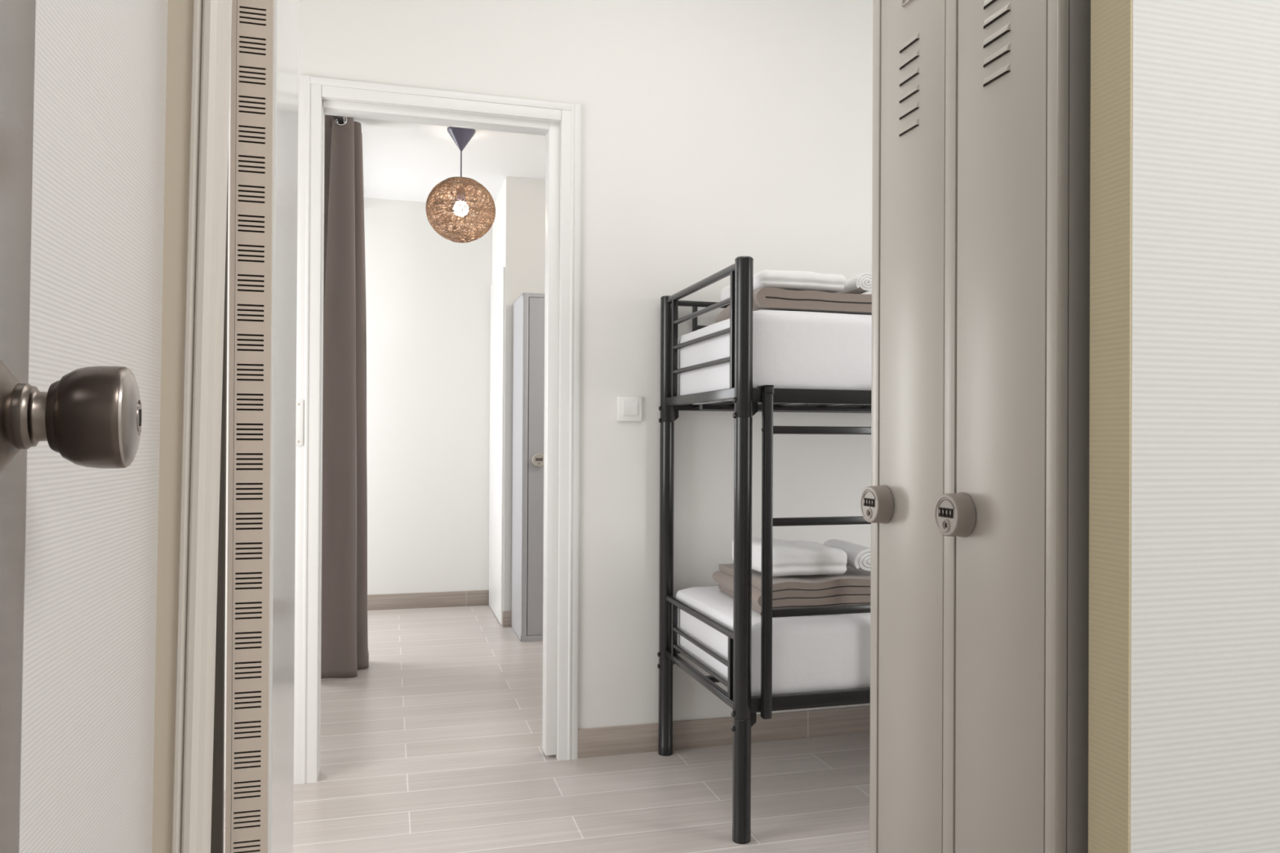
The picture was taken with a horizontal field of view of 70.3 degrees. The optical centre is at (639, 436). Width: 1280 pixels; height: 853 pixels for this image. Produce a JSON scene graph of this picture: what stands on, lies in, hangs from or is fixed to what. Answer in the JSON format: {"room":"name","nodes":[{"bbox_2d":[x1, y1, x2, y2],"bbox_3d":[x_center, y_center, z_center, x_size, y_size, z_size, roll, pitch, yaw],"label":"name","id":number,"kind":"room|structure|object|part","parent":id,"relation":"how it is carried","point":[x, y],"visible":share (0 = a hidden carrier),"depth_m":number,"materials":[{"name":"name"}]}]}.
{"room":"dormitory","nodes":[
{"label":"dormitory","id":0,"kind":"room"},
{"bbox_2d":[18,0,168,852],"bbox_3d":[-0.136,-0.393,-0.608,0.231,2.860,2.899,0,0,-15],"label":"wall","id":1,"kind":"structure","parent":0,"point":[91,534],"depth_m":0.64,"materials":[{"name":"white paint"}]},
{"bbox_2d":[0,0,142,852],"bbox_3d":[-0.193,0.011,0.139,0.116,2.042,0.825,0,0,-21],"label":"door","id":2,"kind":"structure","parent":1,"relation":"in","point":[91,416],"depth_m":0.48,"materials":[{"name":"grey"}]},
{"bbox_3d":[-0.288,-0.010,0.475,0.034,0.054,0.054,0,0,-21],"label":"knob","id":3,"kind":"part","parent":2,"relation":"part of","materials":[{"name":"brown metal"}]},
{"bbox_2d":[151,0,193,852],"bbox_3d":[-1.019,-0.392,0.687,1.296,2.860,0.066,0,0,-15],"label":"trim","id":4,"kind":"structure","parent":1,"relation":"attached to","point":[180,12],"depth_m":0.82,"materials":[{"name":"beige"}]},
{"bbox_2d":[364,197,492,595],"bbox_3d":[-1.956,-0.376,5.530,2.068,2.860,0.200,0,0,-15],"label":"wall","id":5,"kind":"structure","parent":0,"point":[428,294],"depth_m":5.60,"materials":[{"name":"white paint"}]},
{"bbox_2d":[367,590,488,610],"bbox_3d":[-1.867,1.007,5.441,1.908,0.094,0.010,0,0,-15],"label":"baseboard","id":6,"kind":"structure","parent":5,"relation":"attached to","point":[477,597],"depth_m":5.59,"materials":[{"name":"tile"}]},
{"bbox_2d":[337,116,546,204],"bbox_3d":[0.213,-1.660,2.087,4.700,0.420,8.100,0,0,-15],"label":"ceiling","id":7,"kind":"structure","parent":0,"point":[402,161],"depth_m":4.73,"materials":[{"name":"white paint"}]},
{"bbox_2d":[336,115,343,124],"bbox_3d":[-1.504,-1.401,4.686,0.033,0.094,1.667,0,0,-15],"label":"curtain rod","id":8,"kind":"object","parent":7,"relation":"attached to","point":[340,119],"visible":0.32,"depth_m":3.90,"materials":[{"name":"grey metal"}]},
{"bbox_2d":[320,115,368,679],"bbox_3d":[-1.332,-0.184,4.060,0.252,2.462,0.331,0,0,-15],"label":"curtain","id":9,"kind":"object","parent":8,"relation":"hanging from","point":[344,633],"visible":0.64,"depth_m":3.94,"materials":[{"name":"brown fabric"}]},
{"bbox_2d":[425,126,495,243],"bbox_3d":[-0.845,-1.182,4.293,0.323,0.528,0.324,0,0,18],"label":"pendant lamp","id":10,"kind":"object","parent":7,"relation":"hanging from","point":[461,136],"visible":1,"depth_m":4.20,"materials":[{"name":"brown wicker"}]},
{"bbox_3d":[-0.846,-1.062,4.293,0.324,0.287,0.324,0,0,-15],"label":"lamp shade","id":11,"kind":"part","parent":10,"relation":"part of","materials":[{"name":"brown wicker"}]},
{"bbox_2d":[456,187,465,199],"bbox_3d":[-0.846,-1.139,4.293,0.041,0.066,0.041,0,0,-15],"label":"socket","id":12,"kind":"object","parent":10,"relation":"attached to","point":[462,188],"depth_m":4.28,"materials":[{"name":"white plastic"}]},
{"bbox_3d":[-0.846,-1.074,4.293,0.072,0.072,0.072,0,0,-15],"label":"bulb","id":13,"kind":"part","parent":10,"relation":"part of","materials":[{"name":"white glass"}]},
{"bbox_3d":[-0.845,-1.258,4.293,0.006,0.180,0.006,0,0,-15],"label":"cord","id":14,"kind":"part","parent":10,"relation":"part of","materials":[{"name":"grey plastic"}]},
{"bbox_2d":[492,176,545,611],"bbox_3d":[0.247,-0.363,5.780,2.312,2.860,0.890,0,0,-15],"label":"wall","id":15,"kind":"structure","parent":0,"point":[518,226],"depth_m":5.07,"materials":[{"name":"white paint"}]},
{"bbox_2d":[488,266,505,625],"bbox_3d":[-0.847,0.055,5.368,0.012,1.992,0.650,0,0,-15],"label":"door","id":16,"kind":"structure","parent":15,"relation":"in","point":[498,286],"depth_m":5.29,"materials":[{"name":"white"}]},
{"bbox_2d":[502,610,511,626],"bbox_3d":[0.342,1.021,5.336,2.288,0.088,0.010,0,0,-15],"label":"baseboard","id":17,"kind":"structure","parent":15,"relation":"attached to","point":[507,615],"depth_m":5.03,"materials":[{"name":"tile"}]},
{"bbox_2d":[223,605,870,852],"bbox_3d":[0.199,1.080,2.075,4.700,0.060,8.100,0,0,-15],"label":"floor","id":18,"kind":"structure","parent":0,"point":[434,745],"depth_m":2.80,"materials":[{"name":"beige tile"}]},
{"bbox_2d":[511,292,544,641],"bbox_3d":[-0.353,0.162,4.920,0.620,1.795,0.416,0,0,-15],"label":"locker","id":19,"kind":"object","parent":18,"relation":"on","point":[528,367],"visible":0.34,"depth_m":4.69,"materials":[{"name":"grey paint"}]},
{"bbox_3d":[-0.449,0.156,4.715,0.263,1.741,0.015,0,0,-15],"label":"door","id":20,"kind":"part","parent":19,"relation":"part of","materials":[{"name":"grey paint"}]},
{"bbox_2d":[657,256,871,844],"bbox_3d":[1.130,0.300,2.945,2.028,1.518,0.743,0,0,-15],"label":"bunk bed","id":21,"kind":"object","parent":18,"relation":"on","point":[745,398],"visible":0.49,"depth_m":2.39,"materials":[{"name":"black metal"}]},
{"bbox_3d":[0.088,0.300,3.018,0.049,1.508,0.049,0,0,-15],"label":"post","id":22,"kind":"part","parent":21,"relation":"part of","materials":[{"name":"black metal"}]},
{"bbox_3d":[0.177,0.533,2.692,0.022,0.022,0.654,0,0,-15],"label":"rail","id":23,"kind":"part","parent":21,"relation":"part of","materials":[{"name":"black metal"}]},
{"bbox_3d":[0.176,0.714,2.691,0.020,0.020,0.650,0,0,-15],"label":"deck rail","id":24,"kind":"part","parent":21,"relation":"part of","materials":[{"name":"black metal"}]},
{"bbox_3d":[0.180,-0.113,2.694,0.026,0.028,0.650,0,0,-15],"label":"deck rail","id":25,"kind":"part","parent":21,"relation":"part of","materials":[{"name":"black metal"}]},
{"bbox_3d":[0.182,-0.449,2.696,0.024,0.023,0.654,0,0,-15],"label":"rail","id":26,"kind":"part","parent":21,"relation":"part of","materials":[{"name":"black"}]},
{"bbox_3d":[1.042,-0.359,3.283,1.770,0.014,0.012,0,0,-15],"label":"guard rail","id":27,"kind":"part","parent":21,"relation":"part of","materials":[{"name":"black"}]},
{"bbox_3d":[1.042,-0.437,3.283,1.950,0.018,0.016,0,0,-15],"label":"guard rail","id":28,"kind":"part","parent":21,"relation":"part of","materials":[{"name":"black metal"}]},
{"bbox_3d":[0.268,0.298,2.368,0.049,1.508,0.049,0,0,-15],"label":"post","id":29,"kind":"part","parent":21,"relation":"part of","materials":[{"name":"black metal"}]},
{"bbox_3d":[1.040,-0.099,3.281,1.932,0.039,0.027,0,0,-15],"label":"rail","id":30,"kind":"part","parent":21,"relation":"part of","materials":[{"name":"black metal"}]},
{"bbox_2d":[675,586,870,696],"bbox_3d":[1.127,0.604,2.952,1.938,0.210,0.640,0,0,-15],"label":"mattress","id":31,"kind":"object","parent":21,"relation":"on","point":[827,652],"visible":0.22,"depth_m":2.46,"materials":[{"name":"white fabric"}]},
{"bbox_2d":[712,563,871,613],"bbox_3d":[0.508,0.442,2.748,0.521,0.097,0.465,0,0,-15],"label":"folded blanket","id":32,"kind":"object","parent":31,"relation":"on","point":[853,587],"visible":0.57,"depth_m":2.52,"materials":[{"name":"brown fabric"}]},
{"bbox_2d":[732,537,847,577],"bbox_3d":[0.434,0.347,2.676,0.245,0.088,0.305,0,0,-15],"label":"sheet","id":33,"kind":"object","parent":32,"relation":"on","point":[797,557],"visible":0.73,"depth_m":2.54,"materials":[{"name":"white fabric"}]},
{"bbox_2d":[822,539,871,571],"bbox_3d":[0.631,0.353,2.716,0.097,0.065,0.266,0,0,-10],"label":"rolled towel","id":34,"kind":"object","parent":32,"relation":"on","point":[859,556],"visible":0.65,"depth_m":2.61,"materials":[{"name":"white fabric"}]},
{"bbox_2d":[677,309,871,406],"bbox_3d":[1.132,-0.217,2.956,1.938,0.236,0.639,0,0,-15],"label":"mattress","id":35,"kind":"object","parent":21,"relation":"on","point":[792,349],"visible":0.23,"depth_m":2.46,"materials":[{"name":"white fabric"}]},
{"bbox_2d":[715,287,871,323],"bbox_3d":[0.499,-0.373,2.724,0.517,0.060,0.462,0,0,-15],"label":"folded blanket","id":36,"kind":"object","parent":35,"relation":"on","point":[764,298],"visible":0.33,"depth_m":2.48,"materials":[{"name":"brown fabric"}]},
{"bbox_2d":[720,269,845,300],"bbox_3d":[0.411,-0.433,2.662,0.260,0.054,0.345,0,0,-15],"label":"sheet","id":37,"kind":"object","parent":36,"relation":"on","point":[793,280],"visible":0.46,"depth_m":2.50,"materials":[{"name":"white fabric"}]},
{"bbox_2d":[835,271,871,293],"bbox_3d":[0.617,-0.437,2.713,0.068,0.054,0.306,0,0,-9],"label":"rolled towel","id":38,"kind":"object","parent":36,"relation":"on","point":[861,283],"visible":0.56,"depth_m":2.57,"materials":[{"name":"white fabric"}]},
{"bbox_3d":[1.215,0.707,2.628,1.932,0.038,0.027,0,0,-15],"label":"rail","id":39,"kind":"part","parent":21,"relation":"part of","materials":[{"name":"black metal"}]},
{"bbox_3d":[1.219,-0.101,2.632,1.932,0.039,0.027,0,0,-15],"label":"rail","id":40,"kind":"part","parent":21,"relation":"part of","materials":[{"name":"black metal"}]},
{"bbox_2d":[860,0,1090,852],"bbox_3d":[0.683,0.107,1.471,0.480,1.885,0.473,0,0,-15],"label":"locker","id":41,"kind":"object","parent":18,"relation":"on","point":[975,504],"visible":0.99,"depth_m":1.34,"materials":[{"name":"grey metal"}]},
{"bbox_3d":[0.455,0.102,1.525,0.015,1.831,0.194,0,0,-15],"label":"door","id":42,"kind":"part","parent":41,"relation":"part of","materials":[{"name":"grey paint"}]},
{"bbox_3d":[0.516,0.101,1.305,0.015,1.831,0.196,0,0,-15],"label":"door","id":43,"kind":"part","parent":41,"relation":"part of","materials":[{"name":"grey paint"}]},
{"bbox_2d":[223,0,873,789],"bbox_3d":[-0.040,-0.377,3.068,4.450,2.860,0.090,0,0,-15],"label":"wall","id":44,"kind":"structure","parent":0,"point":[714,133],"depth_m":3.06,"materials":[{"name":"white paint"}]},
{"bbox_2d":[295,400,303,445],"bbox_3d":[-1.026,-0.039,2.733,0.025,0.138,0.007,0,0,-15],"label":"strike plate","id":45,"kind":"object","parent":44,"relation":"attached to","point":[300,403],"visible":0.79,"depth_m":2.73,"materials":[{"name":"white metal"}]},
{"bbox_2d":[293,75,581,784],"bbox_3d":[-0.628,-0.018,2.897,0.869,2.135,0.104,0,0,-15],"label":"trim","id":46,"kind":"structure","parent":44,"relation":"attached to","point":[311,89],"depth_m":2.80,"materials":[{"name":"white"}]},
{"bbox_2d":[317,99,559,775],"bbox_3d":[-0.630,0.004,2.903,0.737,2.066,0.068,0,0,-15],"label":"trim","id":47,"kind":"structure","parent":44,"relation":"attached to","point":[551,130],"depth_m":2.96,"materials":[{"name":"white"}]},
{"bbox_2d":[617,395,641,421],"bbox_3d":[-0.034,-0.090,3.014,0.083,0.083,0.016,0,0,-15],"label":"light switch","id":48,"kind":"object","parent":44,"relation":"attached to","point":[628,408],"visible":1,"depth_m":3.01,"materials":[{"name":"white plastic"}]},
{"bbox_2d":[577,705,870,758],"bbox_3d":[0.905,1.012,3.273,2.362,0.094,0.010,0,0,-15],"label":"baseboard","id":49,"kind":"structure","parent":44,"relation":"attached to","point":[594,742],"depth_m":3.09,"materials":[{"name":"tile"}]},
{"bbox_2d":[1130,0,1279,852],"bbox_3d":[1.120,-0.379,1.278,3.166,2.860,0.065,0,0,-15],"label":"wall","id":50,"kind":"structure","parent":0,"point":[1205,574],"depth_m":1.13,"materials":[{"name":"white paint"}]},
{"bbox_2d":[171,0,231,852],"bbox_3d":[-0.410,-0.018,0.847,0.074,2.120,0.078,0,0,-15],"label":"trim","id":51,"kind":"structure","parent":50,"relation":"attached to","point":[212,19],"depth_m":0.81,"materials":[{"name":"beige paint"}]},
{"bbox_2d":[210,0,298,852],"bbox_3d":[-0.522,0.017,1.278,0.090,2.028,0.759,0,0,-15],"label":"door","id":52,"kind":"structure","parent":50,"relation":"in","point":[260,783],"depth_m":0.96,"materials":[{"name":"white"}]},
{"bbox_2d":[1088,0,1133,852],"bbox_3d":[0.584,-0.012,1.129,0.003,2.120,0.065,0,0,-15],"label":"trim","id":53,"kind":"structure","parent":50,"relation":"attached to","point":[1111,20],"depth_m":1.13,"materials":[{"name":"beige wood"}]}
]}

